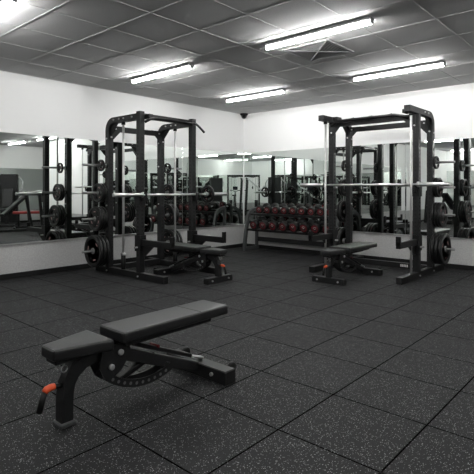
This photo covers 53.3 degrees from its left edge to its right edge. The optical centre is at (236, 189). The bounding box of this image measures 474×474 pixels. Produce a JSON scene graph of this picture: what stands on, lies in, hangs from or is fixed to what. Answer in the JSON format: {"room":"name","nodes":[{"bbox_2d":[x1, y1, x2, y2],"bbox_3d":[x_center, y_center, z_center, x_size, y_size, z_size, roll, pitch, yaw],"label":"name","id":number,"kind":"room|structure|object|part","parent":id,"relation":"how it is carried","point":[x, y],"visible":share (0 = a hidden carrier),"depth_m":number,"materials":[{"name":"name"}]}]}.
{"room":"gym","nodes":[
{"label":"gym","id":0,"kind":"room"},
{"bbox_2d":[0,70,243,244],"bbox_3d":[-3.927,-0.177,4.824,0.200,2.578,12.400,0,0,42],"label":"wall","id":1,"kind":"structure","parent":0,"point":[31,105],"depth_m":6.74,"materials":[{"name":"white paint"}]},
{"bbox_2d":[0,132,98,243],"bbox_3d":[-2.531,-0.016,6.232,0.010,1.383,1.606,0,0,42],"label":"wall mirror","id":2,"kind":"object","parent":1,"relation":"attached to","point":[43,179],"visible":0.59,"depth_m":6.22,"materials":[{"name":"silver glass"}]},
{"bbox_2d":[0,243,242,279],"bbox_3d":[-3.848,1.080,4.753,0.012,0.065,12.000,0,0,42],"label":"baseboard","id":3,"kind":"structure","parent":1,"relation":"attached to","point":[80,266],"depth_m":6.45,"materials":[{"name":"black rubber"}]},
{"bbox_2d":[0,225,243,274],"bbox_3d":[-3.851,0.897,4.756,0.004,0.425,12.000,0,0,42],"label":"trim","id":4,"kind":"structure","parent":1,"relation":"attached to","point":[15,258],"depth_m":6.44,"materials":[{"name":"white paint"}]},
{"bbox_2d":[0,224,243,245],"bbox_3d":[-2.528,0.683,6.229,0.028,0.012,8.040,0,0,42],"label":"trim","id":5,"kind":"structure","parent":1,"relation":"attached to","point":[239,224],"depth_m":6.58,"materials":[{"name":"grey metal"}]},
{"bbox_2d":[99,141,181,235],"bbox_3d":[-1.463,-0.016,7.434,0.008,1.383,1.606,0,0,41],"label":"wall mirror","id":6,"kind":"object","parent":1,"relation":"attached to","point":[130,148],"visible":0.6,"depth_m":7.29,"materials":[{"name":"silver glass"}]},
{"bbox_2d":[182,148,242,228],"bbox_3d":[-0.396,-0.016,8.636,0.008,1.383,1.606,0,0,41],"label":"wall mirror","id":7,"kind":"object","parent":1,"relation":"attached to","point":[222,171],"visible":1,"depth_m":8.65,"materials":[{"name":"silver glass"}]},
{"bbox_2d":[243,153,243,223],"bbox_3d":[0.131,-0.018,9.223,0.012,1.380,0.012,0,0,42],"label":"trim","id":8,"kind":"structure","parent":1,"relation":"attached to","point":[243,153],"depth_m":9.22,"materials":[{"name":"grey metal"}]},
{"bbox_2d":[0,247,473,473],"bbox_3d":[0.883,1.162,2.561,10.400,0.100,15.400,0,0,42],"label":"floor","id":9,"kind":"structure","parent":0,"point":[370,374],"depth_m":2.80,"materials":[{"name":"rubber"}]},
{"bbox_2d":[36,300,235,429],"bbox_3d":[-0.516,0.909,2.543,0.512,0.406,1.149,0,0,42],"label":"bench","id":10,"kind":"object","parent":9,"relation":"on","point":[107,353],"visible":1,"depth_m":2.44,"materials":[{"name":"black leather"}]},
{"bbox_3d":[-0.817,1.101,2.237,0.082,0.022,0.082,0,0,42],"label":"foot plate","id":11,"kind":"part","parent":10,"relation":"part of","materials":[{"name":"grey paint"}]},
{"bbox_3d":[-0.773,0.748,2.254,0.245,0.055,0.278,0,0,42],"label":"seat","id":12,"kind":"part","parent":10,"relation":"part of","materials":[{"name":"black leather"}]},
{"bbox_3d":[-0.742,0.941,2.305,0.080,0.319,0.259,0,0,42],"label":"post","id":13,"kind":"part","parent":10,"relation":"part of","materials":[{"name":"black metal"}]},
{"bbox_3d":[-0.678,0.857,2.429,0.008,0.160,0.180,0,0,42],"label":"pivot plate","id":14,"kind":"part","parent":10,"relation":"part of","materials":[{"name":"black metal"}]},
{"bbox_3d":[-0.611,0.857,2.369,0.008,0.160,0.180,0,0,42],"label":"pivot plate","id":15,"kind":"part","parent":10,"relation":"part of","materials":[{"name":"black metal"}]},
{"bbox_2d":[82,111,225,283],"bbox_3d":[-1.039,0.069,6.332,1.578,2.087,1.686,0,0,42],"label":"power rack","id":16,"kind":"object","parent":9,"relation":"on","point":[142,247],"visible":0.91,"depth_m":6.29,"materials":[{"name":"black metal"}]},
{"bbox_2d":[84,235,103,266],"bbox_3d":[-1.869,0.802,6.164,0.410,0.410,0.046,0,0,42],"label":"weight plate","id":17,"kind":"object","parent":16,"relation":"attached to","point":[97,244],"visible":0.97,"depth_m":6.13,"materials":[{"name":"black rubber"}]},
{"bbox_2d":[88,207,102,230],"bbox_3d":[-1.852,0.382,6.183,0.316,0.316,0.036,0,0,42],"label":"weight plate","id":18,"kind":"object","parent":16,"relation":"attached to","point":[99,220],"visible":1,"depth_m":6.16,"materials":[{"name":"black rubber"}]},
{"bbox_2d":[89,235,106,265],"bbox_3d":[-1.835,0.802,6.202,0.410,0.410,0.046,0,0,42],"label":"weight plate","id":19,"kind":"object","parent":16,"relation":"attached to","point":[99,236],"visible":0.27,"depth_m":6.10,"materials":[{"name":"black rubber"}]},
{"bbox_2d":[92,183,104,201],"bbox_3d":[-1.824,0.042,6.215,0.250,0.250,0.034,0,0,42],"label":"weight plate","id":20,"kind":"object","parent":16,"relation":"attached to","point":[98,186],"visible":0.98,"depth_m":6.19,"materials":[{"name":"black rubber"}]},
{"bbox_2d":[92,207,105,230],"bbox_3d":[-1.826,0.382,6.213,0.316,0.316,0.036,0,0,42],"label":"weight plate","id":21,"kind":"object","parent":16,"relation":"attached to","point":[102,210],"visible":0.26,"depth_m":6.13,"materials":[{"name":"black rubber"}]},
{"bbox_2d":[97,160,104,170],"bbox_3d":[-1.797,-0.318,6.245,0.156,0.156,0.030,0,0,42],"label":"weight plate","id":22,"kind":"object","parent":16,"relation":"attached to","point":[101,168],"visible":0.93,"depth_m":6.22,"materials":[{"name":"black rubber"}]},
{"bbox_2d":[96,183,106,201],"bbox_3d":[-1.798,0.042,6.244,0.250,0.250,0.034,0,0,42],"label":"weight plate","id":23,"kind":"object","parent":16,"relation":"attached to","point":[104,186],"visible":0.34,"depth_m":6.18,"materials":[{"name":"black rubber"}]},
{"bbox_2d":[96,206,107,229],"bbox_3d":[-1.799,0.382,6.243,0.316,0.316,0.036,0,0,42],"label":"weight plate","id":24,"kind":"object","parent":16,"relation":"attached to","point":[104,209],"visible":0.19,"depth_m":6.15,"materials":[{"name":"black rubber"}]},
{"bbox_2d":[100,235,109,265],"bbox_3d":[-1.802,0.802,6.239,0.410,0.410,0.046,0,0,42],"label":"weight plate","id":25,"kind":"object","parent":16,"relation":"attached to","point":[103,236],"visible":0.16,"depth_m":6.12,"materials":[{"name":"black rubber"}]},
{"bbox_3d":[-1.549,-0.754,6.340,0.170,0.240,0.225,0,0,42],"label":"gusset plate","id":26,"kind":"part","parent":16,"relation":"part of","materials":[{"name":"black metal"}]},
{"bbox_3d":[-1.473,-0.023,6.128,0.028,1.701,0.029,0,0,42],"label":"guide rod","id":27,"kind":"part","parent":16,"relation":"part of","materials":[{"name":"silver metal"}]},
{"bbox_3d":[-0.993,0.685,5.703,0.673,0.265,0.094,0,0,42],"label":"spotter arm","id":28,"kind":"part","parent":16,"relation":"part of","materials":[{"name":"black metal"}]},
{"bbox_3d":[-1.107,-0.754,6.837,0.170,0.240,0.225,0,0,42],"label":"gusset plate","id":29,"kind":"part","parent":16,"relation":"part of","materials":[{"name":"black"}]},
{"bbox_2d":[164,163,171,173],"bbox_3d":[-1.043,-0.318,7.095,0.156,0.156,0.030,0,0,42],"label":"weight plate","id":30,"kind":"object","parent":16,"relation":"attached to","point":[166,164],"visible":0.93,"depth_m":7.09,"materials":[{"name":"black rubber"}]},
{"bbox_2d":[164,204,173,225],"bbox_3d":[-1.041,0.382,7.097,0.316,0.316,0.036,0,0,42],"label":"weight plate","id":31,"kind":"object","parent":16,"relation":"attached to","point":[167,207],"visible":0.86,"depth_m":7.08,"materials":[{"name":"black rubber"}]},
{"bbox_2d":[164,184,173,200],"bbox_3d":[-1.042,0.042,7.096,0.250,0.250,0.034,0,0,42],"label":"weight plate","id":32,"kind":"object","parent":16,"relation":"attached to","point":[167,198],"visible":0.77,"depth_m":7.08,"materials":[{"name":"black rubber"}]},
{"bbox_2d":[112,192,226,197],"bbox_3d":[-0.799,0.066,6.232,0.068,0.068,1.940,0,0,42],"label":"barbell","id":33,"kind":"object","parent":16,"relation":"on","point":[141,194],"visible":1,"depth_m":6.03,"materials":[{"name":"silver metal"}]},
{"bbox_2d":[201,185,214,202],"bbox_3d":[-0.415,0.066,6.665,0.250,0.250,0.036,0,0,42],"label":"weight plate","id":34,"kind":"object","parent":33,"relation":"attached to","point":[211,194],"visible":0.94,"depth_m":6.66,"materials":[{"name":"black rubber"}]},
{"bbox_2d":[164,204,176,224],"bbox_3d":[-1.015,0.382,7.127,0.316,0.316,0.036,0,0,42],"label":"weight plate","id":35,"kind":"object","parent":16,"relation":"attached to","point":[168,220],"visible":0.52,"depth_m":7.11,"materials":[{"name":"black rubber"}]},
{"bbox_2d":[164,229,177,256],"bbox_3d":[-1.038,0.802,7.101,0.410,0.410,0.046,0,0,42],"label":"weight plate","id":36,"kind":"object","parent":16,"relation":"attached to","point":[167,253],"visible":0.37,"depth_m":7.09,"materials":[{"name":"black rubber"}]},
{"bbox_2d":[168,229,179,252],"bbox_3d":[-1.005,0.802,7.138,0.410,0.410,0.046,0,0,42],"label":"weight plate","id":37,"kind":"object","parent":16,"relation":"attached to","point":[177,235],"visible":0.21,"depth_m":7.04,"materials":[{"name":"black rubber"}]},
{"bbox_2d":[171,204,178,224],"bbox_3d":[-0.988,0.382,7.157,0.316,0.316,0.036,0,0,42],"label":"weight plate","id":38,"kind":"object","parent":16,"relation":"attached to","point":[171,204],"visible":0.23,"depth_m":7.06,"materials":[{"name":"black rubber"}]},
{"bbox_3d":[-0.889,-0.023,6.787,0.028,1.701,0.029,0,0,42],"label":"guide rod","id":39,"kind":"part","parent":16,"relation":"part of","materials":[{"name":"silver metal"}]},
{"bbox_2d":[168,229,182,254],"bbox_3d":[-0.971,0.802,7.176,0.409,0.409,0.046,0,0,42],"label":"weight plate","id":40,"kind":"object","parent":16,"relation":"attached to","point":[177,231],"visible":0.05,"depth_m":7.07,"materials":[{"name":"black rubber"}]},
{"bbox_3d":[-0.409,0.685,6.361,0.673,0.265,0.094,0,0,42],"label":"spotter arm","id":41,"kind":"part","parent":16,"relation":"part of","materials":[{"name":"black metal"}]},
{"bbox_2d":[153,242,231,284],"bbox_3d":[-0.551,0.909,5.973,1.149,0.406,0.512,0,0,42],"label":"bench","id":42,"kind":"object","parent":9,"relation":"on","point":[204,254],"visible":0.98,"depth_m":5.83,"materials":[{"name":"black"}]},
{"bbox_3d":[-0.437,0.857,5.811,0.180,0.160,0.008,0,0,42],"label":"pivot plate","id":43,"kind":"part","parent":42,"relation":"part of","materials":[{"name":"black metal"}]},
{"bbox_3d":[-0.262,0.748,5.716,0.278,0.055,0.245,0,0,42],"label":"seat","id":44,"kind":"part","parent":42,"relation":"part of","materials":[{"name":"black leather"}]},
{"bbox_3d":[-0.303,0.941,5.752,0.269,0.319,0.058,0,0,42],"label":"post","id":45,"kind":"part","parent":42,"relation":"part of","materials":[{"name":"black metal"}]},
{"bbox_2d":[242,207,344,250],"bbox_3d":[0.953,0.719,8.139,1.915,0.787,0.432,0,0,42],"label":"dumbbell rack","id":46,"kind":"object","parent":9,"relation":"on","point":[250,212],"visible":0.49,"depth_m":8.35,"materials":[{"name":"black metal"}]},
{"bbox_3d":[0.257,0.719,8.756,0.055,0.787,0.432,0,0,42],"label":"frame","id":47,"kind":"part","parent":46,"relation":"part of","materials":[{"name":"grey paint"}]},
{"bbox_2d":[250,216,266,229],"bbox_3d":[0.394,0.602,8.556,0.172,0.231,0.356,0,0,42],"label":"dumbbell","id":48,"kind":"object","parent":46,"relation":"on","point":[254,224],"visible":0.73,"depth_m":8.44,"materials":[{"name":"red rubber"}]},
{"bbox_2d":[256,203,270,213],"bbox_3d":[0.482,0.340,8.618,0.144,0.194,0.299,0,0,42],"label":"dumbbell","id":49,"kind":"object","parent":46,"relation":"on","point":[260,209],"visible":0.75,"depth_m":8.52,"materials":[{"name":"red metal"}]},
{"bbox_2d":[259,217,276,229],"bbox_3d":[0.554,0.602,8.414,0.172,0.231,0.356,0,0,42],"label":"dumbbell","id":50,"kind":"object","parent":46,"relation":"on","point":[264,224],"visible":0.78,"depth_m":8.30,"materials":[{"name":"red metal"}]},
{"bbox_2d":[264,203,277,213],"bbox_3d":[0.619,0.340,8.497,0.144,0.194,0.299,0,0,42],"label":"dumbbell","id":51,"kind":"object","parent":46,"relation":"on","point":[267,209],"visible":0.67,"depth_m":8.40,"materials":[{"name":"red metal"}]},
{"bbox_2d":[269,217,285,230],"bbox_3d":[0.714,0.602,8.272,0.172,0.231,0.356,0,0,42],"label":"dumbbell","id":52,"kind":"object","parent":46,"relation":"on","point":[273,225],"visible":0.77,"depth_m":8.16,"materials":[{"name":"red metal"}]},
{"bbox_2d":[272,203,286,213],"bbox_3d":[0.756,0.340,8.375,0.144,0.194,0.299,0,0,42],"label":"dumbbell","id":53,"kind":"object","parent":46,"relation":"on","point":[276,209],"visible":0.75,"depth_m":8.28,"materials":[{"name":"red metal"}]},
{"bbox_2d":[247,227,322,234],"bbox_3d":[0.927,0.712,8.110,1.810,0.078,0.221,0,0,42],"label":"shelf","id":54,"kind":"object","parent":46,"relation":"attached to","point":[278,230],"depth_m":8.17,"materials":[{"name":"black metal"}]},
{"bbox_2d":[279,218,296,231],"bbox_3d":[0.874,0.602,8.130,0.172,0.231,0.356,0,0,42],"label":"dumbbell","id":55,"kind":"object","parent":46,"relation":"on","point":[284,225],"visible":0.8,"depth_m":8.02,"materials":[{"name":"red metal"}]},
{"bbox_2d":[281,203,294,214],"bbox_3d":[0.893,0.340,8.254,0.144,0.194,0.299,0,0,42],"label":"dumbbell","id":56,"kind":"object","parent":46,"relation":"on","point":[285,209],"visible":0.75,"depth_m":8.16,"materials":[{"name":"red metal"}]},
{"bbox_3d":[1.052,0.907,8.160,1.760,0.080,0.050,0,0,42],"label":"rail","id":57,"kind":"part","parent":46,"relation":"part of","materials":[{"name":"black metal"}]},
{"bbox_2d":[250,211,336,218],"bbox_3d":[0.994,0.437,8.185,1.810,0.078,0.221,0,0,42],"label":"shelf","id":58,"kind":"object","parent":46,"relation":"attached to","point":[255,214],"depth_m":8.19,"materials":[{"name":"black metal"}]},
{"bbox_2d":[289,204,303,214],"bbox_3d":[1.030,0.340,8.132,0.144,0.194,0.299,0,0,42],"label":"dumbbell","id":59,"kind":"object","parent":46,"relation":"on","point":[293,210],"visible":0.73,"depth_m":8.04,"materials":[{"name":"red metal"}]},
{"bbox_2d":[289,218,306,231],"bbox_3d":[1.034,0.602,7.988,0.172,0.231,0.356,0,0,42],"label":"dumbbell","id":60,"kind":"object","parent":46,"relation":"on","point":[294,226],"visible":0.82,"depth_m":7.88,"materials":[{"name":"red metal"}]},
{"bbox_2d":[298,204,312,215],"bbox_3d":[1.167,0.340,8.011,0.144,0.194,0.299,0,0,42],"label":"dumbbell","id":61,"kind":"object","parent":46,"relation":"on","point":[302,210],"visible":0.8,"depth_m":7.92,"materials":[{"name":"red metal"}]},
{"bbox_2d":[300,219,317,232],"bbox_3d":[1.194,0.602,7.846,0.172,0.231,0.356,0,0,42],"label":"dumbbell","id":62,"kind":"object","parent":46,"relation":"on","point":[305,227],"visible":0.83,"depth_m":7.73,"materials":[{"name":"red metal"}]},
{"bbox_2d":[307,204,321,215],"bbox_3d":[1.304,0.340,7.889,0.144,0.194,0.299,0,0,42],"label":"dumbbell","id":63,"kind":"object","parent":46,"relation":"on","point":[311,211],"visible":0.83,"depth_m":7.79,"materials":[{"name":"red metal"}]},
{"bbox_2d":[311,219,328,233],"bbox_3d":[1.354,0.602,7.704,0.172,0.231,0.356,0,0,42],"label":"dumbbell","id":64,"kind":"object","parent":46,"relation":"on","point":[316,228],"visible":0.78,"depth_m":7.58,"materials":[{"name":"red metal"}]},
{"bbox_2d":[317,204,328,215],"bbox_3d":[1.441,0.340,7.768,0.144,0.194,0.299,0,0,42],"label":"dumbbell","id":65,"kind":"object","parent":46,"relation":"on","point":[320,211],"visible":0.58,"depth_m":7.67,"materials":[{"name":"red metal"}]},
{"bbox_3d":[1.649,0.719,7.522,0.055,0.787,0.432,0,0,42],"label":"frame","id":66,"kind":"part","parent":46,"relation":"part of","materials":[{"name":"grey paint"}]},
{"bbox_2d":[312,241,382,285],"bbox_3d":[1.381,0.909,5.939,0.512,0.406,1.149,0,0,42],"label":"bench","id":67,"kind":"object","parent":9,"relation":"on","point":[335,254],"visible":1,"depth_m":5.79,"materials":[{"name":"black metal"}]},
{"bbox_3d":[1.161,0.941,5.691,0.058,0.319,0.269,0,0,42],"label":"post","id":68,"kind":"part","parent":67,"relation":"part of","materials":[{"name":"black metal"}]},
{"bbox_3d":[1.124,0.748,5.650,0.245,0.055,0.278,0,0,42],"label":"seat","id":69,"kind":"part","parent":67,"relation":"part of","materials":[{"name":"black leather"}]},
{"bbox_3d":[1.287,0.857,5.766,0.008,0.160,0.180,0,0,42],"label":"pivot plate","id":70,"kind":"part","parent":67,"relation":"part of","materials":[{"name":"black metal"}]},
{"bbox_2d":[308,105,454,284],"bbox_3d":[1.919,0.045,6.463,1.820,2.135,1.488,0,0,42],"label":"power rack","id":71,"kind":"object","parent":9,"relation":"on","point":[413,120],"visible":0.94,"depth_m":6.31,"materials":[{"name":"black metal"}]},
{"bbox_3d":[1.185,0.685,6.543,0.094,0.265,0.633,0,0,42],"label":"spotter arm","id":72,"kind":"part","parent":71,"relation":"part of","materials":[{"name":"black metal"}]},
{"bbox_3d":[1.236,0.043,6.600,0.029,1.979,0.028,0,0,42],"label":"guide rod","id":73,"kind":"part","parent":71,"relation":"part of","materials":[{"name":"silver metal"}]},
{"bbox_3d":[1.402,-0.817,6.644,0.190,0.220,0.006,0,0,42],"label":"gusset plate","id":74,"kind":"part","parent":71,"relation":"part of","materials":[{"name":"black metal"}]},
{"bbox_2d":[336,227,344,244],"bbox_3d":[1.626,0.777,7.156,0.050,0.410,0.410,0,0,42],"label":"weight plate","id":75,"kind":"object","parent":71,"relation":"attached to","point":[341,239],"visible":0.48,"depth_m":7.06,"materials":[{"name":"black rubber"}]},
{"bbox_2d":[336,201,344,221],"bbox_3d":[1.601,0.332,7.178,0.036,0.330,0.330,0,0,42],"label":"weight plate","id":76,"kind":"object","parent":71,"relation":"attached to","point":[338,204],"visible":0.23,"depth_m":7.07,"materials":[{"name":"black rubber"}]},
{"bbox_2d":[338,179,344,195],"bbox_3d":[1.603,-0.028,7.176,0.034,0.260,0.260,0,0,42],"label":"weight plate","id":77,"kind":"object","parent":71,"relation":"attached to","point":[339,182],"visible":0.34,"depth_m":7.10,"materials":[{"name":"black rubber"}]},
{"bbox_2d":[339,201,344,221],"bbox_3d":[1.631,0.332,7.151,0.036,0.330,0.330,0,0,42],"label":"weight plate","id":78,"kind":"object","parent":71,"relation":"attached to","point":[342,204],"visible":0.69,"depth_m":7.07,"materials":[{"name":"black rubber"}]},
{"bbox_2d":[340,179,344,195],"bbox_3d":[1.632,-0.028,7.151,0.034,0.260,0.260,0,0,42],"label":"weight plate","id":79,"kind":"object","parent":71,"relation":"attached to","point":[342,188],"visible":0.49,"depth_m":7.08,"materials":[{"name":"black rubber"}]},
{"bbox_2d":[341,160,344,171],"bbox_3d":[1.631,-0.358,7.151,0.036,0.172,0.172,0,0,42],"label":"weight plate","id":80,"kind":"object","parent":71,"relation":"attached to","point":[343,161],"visible":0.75,"depth_m":7.10,"materials":[{"name":"black rubber"}]},
{"bbox_3d":[1.682,-0.827,6.941,0.225,0.240,0.170,0,0,42],"label":"gusset plate","id":81,"kind":"part","parent":71,"relation":"part of","materials":[{"name":"black metal"}]},
{"bbox_2d":[300,182,450,186],"bbox_3d":[1.727,-0.064,6.277,2.110,0.068,0.068,0,0,42],"label":"barbell","id":82,"kind":"object","parent":71,"relation":"on","point":[418,184],"visible":0.96,"depth_m":6.08,"materials":[{"name":"silver metal"}]},
{"bbox_3d":[2.085,0.685,5.744,0.094,0.265,0.633,0,0,42],"label":"spotter arm","id":83,"kind":"part","parent":71,"relation":"part of","materials":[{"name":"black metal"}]},
{"bbox_3d":[2.161,-0.817,5.971,0.190,0.220,0.006,0,0,42],"label":"gusset plate","id":84,"kind":"part","parent":71,"relation":"part of","materials":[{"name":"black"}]},
{"bbox_3d":[2.136,0.043,5.801,0.029,1.979,0.028,0,0,42],"label":"guide rod","id":85,"kind":"part","parent":71,"relation":"part of","materials":[{"name":"silver metal"}]},
{"bbox_3d":[2.422,-0.827,6.285,0.225,0.240,0.170,0,0,42],"label":"gusset plate","id":86,"kind":"part","parent":71,"relation":"part of","materials":[{"name":"black metal"}]},
{"bbox_2d":[429,233,437,263],"bbox_3d":[2.642,0.777,6.255,0.050,0.410,0.410,0,0,42],"label":"weight plate","id":87,"kind":"object","parent":71,"relation":"attached to","point":[431,248],"visible":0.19,"depth_m":6.12,"materials":[{"name":"black rubber"}]},
{"bbox_2d":[430,202,436,226],"bbox_3d":[2.636,0.332,6.259,0.036,0.330,0.330,0,0,42],"label":"weight plate","id":88,"kind":"object","parent":71,"relation":"attached to","point":[434,203],"visible":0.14,"depth_m":6.15,"materials":[{"name":"black rubber"}]},
{"bbox_2d":[431,178,439,196],"bbox_3d":[2.636,-0.028,6.260,0.034,0.260,0.260,0,0,42],"label":"weight plate","id":89,"kind":"object","parent":71,"relation":"attached to","point":[434,179],"visible":0.22,"depth_m":6.18,"materials":[{"name":"black rubber"}]},
{"bbox_2d":[433,156,439,168],"bbox_3d":[2.636,-0.358,6.259,0.036,0.172,0.172,0,0,42],"label":"weight plate","id":90,"kind":"object","parent":71,"relation":"attached to","point":[435,158],"visible":0.91,"depth_m":6.22,"materials":[{"name":"black rubber"}]},
{"bbox_2d":[434,178,442,196],"bbox_3d":[2.664,-0.028,6.235,0.034,0.260,0.260,0,0,42],"label":"weight plate","id":91,"kind":"object","parent":71,"relation":"attached to","point":[436,188],"visible":0.8,"depth_m":6.20,"materials":[{"name":"black rubber"}]},
{"bbox_2d":[434,202,443,226],"bbox_3d":[2.666,0.332,6.233,0.036,0.329,0.329,0,0,42],"label":"weight plate","id":92,"kind":"object","parent":71,"relation":"attached to","point":[437,203],"visible":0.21,"depth_m":6.13,"materials":[{"name":"black rubber"}]},
{"bbox_2d":[434,233,445,263],"bbox_3d":[2.681,0.777,6.220,0.046,0.410,0.410,0,0,42],"label":"weight plate","id":93,"kind":"object","parent":71,"relation":"attached to","point":[438,234],"visible":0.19,"depth_m":6.09,"materials":[{"name":"black rubber"}]},
{"bbox_2d":[437,202,447,226],"bbox_3d":[2.696,0.332,6.206,0.036,0.330,0.330,0,0,42],"label":"weight plate","id":94,"kind":"object","parent":71,"relation":"attached to","point":[440,212],"visible":0.98,"depth_m":6.16,"materials":[{"name":"black rubber"}]},
{"bbox_2d":[438,233,450,264],"bbox_3d":[2.718,0.777,6.187,0.046,0.409,0.409,0,0,42],"label":"weight plate","id":95,"kind":"object","parent":71,"relation":"attached to","point":[442,246],"visible":0.99,"depth_m":6.15,"materials":[{"name":"black rubber"}]},
{"bbox_2d":[0,0,473,113],"bbox_3d":[0.883,-1.514,2.561,10.400,0.104,15.400,0,0,42],"label":"ceiling","id":96,"kind":"structure","parent":0,"point":[102,44],"depth_m":4.78,"materials":[{"name":"grey paint"}]},
{"bbox_2d":[0,0,17,11],"bbox_3d":[-2.095,-1.431,3.920,1.154,0.058,0.084,0,0,42],"label":"strip light","id":97,"kind":"object","parent":96,"relation":"attached to","point":[4,4],"visible":1,"depth_m":3.61,"materials":[{"name":"grey plastic"}]},
{"bbox_2d":[130,63,193,82],"bbox_3d":[-0.952,-1.431,5.861,1.154,0.058,0.084,0,0,42],"label":"strip light","id":98,"kind":"object","parent":96,"relation":"attached to","point":[187,66],"visible":1,"depth_m":5.79,"materials":[{"name":"grey plastic"}]},
{"bbox_2d":[240,113,247,118],"bbox_3d":[0.136,-1.416,9.146,0.150,0.100,0.150,0,0,42],"label":"security camera","id":99,"kind":"object","parent":96,"relation":"attached to","point":[243,115],"visible":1,"depth_m":9.10,"materials":[{"name":"black plastic"}]},
{"bbox_2d":[225,88,285,101],"bbox_3d":[0.262,-1.431,7.229,1.154,0.058,0.084,0,0,42],"label":"strip light","id":100,"kind":"object","parent":96,"relation":"attached to","point":[278,91],"visible":1,"depth_m":7.17,"materials":[{"name":"grey plastic"}]},
{"bbox_2d":[282,39,353,60],"bbox_3d":[0.853,-1.456,4.968,0.545,0.018,0.545,0,0,42],"label":"ceiling vent","id":101,"kind":"object","parent":96,"relation":"in","point":[326,48],"visible":1,"depth_m":4.94,"materials":[{"name":"black metal"}]},
{"bbox_2d":[264,16,373,49],"bbox_3d":[0.718,-1.431,4.378,1.154,0.058,0.084,0,0,42],"label":"strip light","id":102,"kind":"object","parent":96,"relation":"attached to","point":[368,20],"visible":1,"depth_m":4.31,"materials":[{"name":"grey plastic"}]},
{"bbox_2d":[352,61,445,80],"bbox_3d":[1.933,-1.431,5.747,1.154,0.058,0.084,0,0,42],"label":"strip light","id":103,"kind":"object","parent":96,"relation":"attached to","point":[438,63],"visible":1,"depth_m":5.69,"materials":[{"name":"grey plastic"}]},
{"bbox_2d":[244,83,473,238],"bbox_3d":[3.188,-0.177,6.665,8.000,2.578,0.200,0,0,42],"label":"wall","id":104,"kind":"structure","parent":0,"point":[451,107],"depth_m":7.58,"materials":[{"name":"white paint"}]},
{"bbox_2d":[244,149,312,223],"bbox_3d":[0.726,-0.016,8.707,1.606,1.383,0.008,0,0,42],"label":"wall mirror","id":105,"kind":"object","parent":104,"relation":"attached to","point":[271,177],"visible":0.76,"depth_m":8.69,"materials":[{"name":"clear glass"}]},
{"bbox_2d":[244,225,473,265],"bbox_3d":[3.120,0.897,6.589,7.990,0.425,0.004,0,0,42],"label":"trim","id":106,"kind":"structure","parent":104,"relation":"attached to","point":[463,254],"depth_m":7.32,"materials":[{"name":"white paint"}]},
{"bbox_2d":[244,224,473,239],"bbox_3d":[1.931,0.683,7.629,4.800,0.012,0.028,0,0,42],"label":"trim","id":107,"kind":"structure","parent":104,"relation":"attached to","point":[244,224],"depth_m":7.17,"materials":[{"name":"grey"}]},
{"bbox_2d":[313,142,404,233],"bbox_3d":[1.925,-0.016,7.634,1.606,1.383,0.008,0,0,41],"label":"wall mirror","id":108,"kind":"object","parent":104,"relation":"attached to","point":[377,209],"visible":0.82,"depth_m":7.43,"materials":[{"name":"silver glass"}]},
{"bbox_2d":[247,243,473,270],"bbox_3d":[3.118,1.080,6.586,8.000,0.065,0.012,0,0,42],"label":"baseboard","id":109,"kind":"structure","parent":104,"relation":"attached to","point":[453,266],"depth_m":7.44,"materials":[{"name":"black rubber"}]},
{"bbox_2d":[405,138,473,238],"bbox_3d":[3.132,-0.016,6.572,1.606,1.383,0.008,0,0,42],"label":"wall mirror","id":110,"kind":"object","parent":104,"relation":"attached to","point":[459,201],"visible":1,"depth_m":6.64,"materials":[{"name":"silver glass"}]}
]}

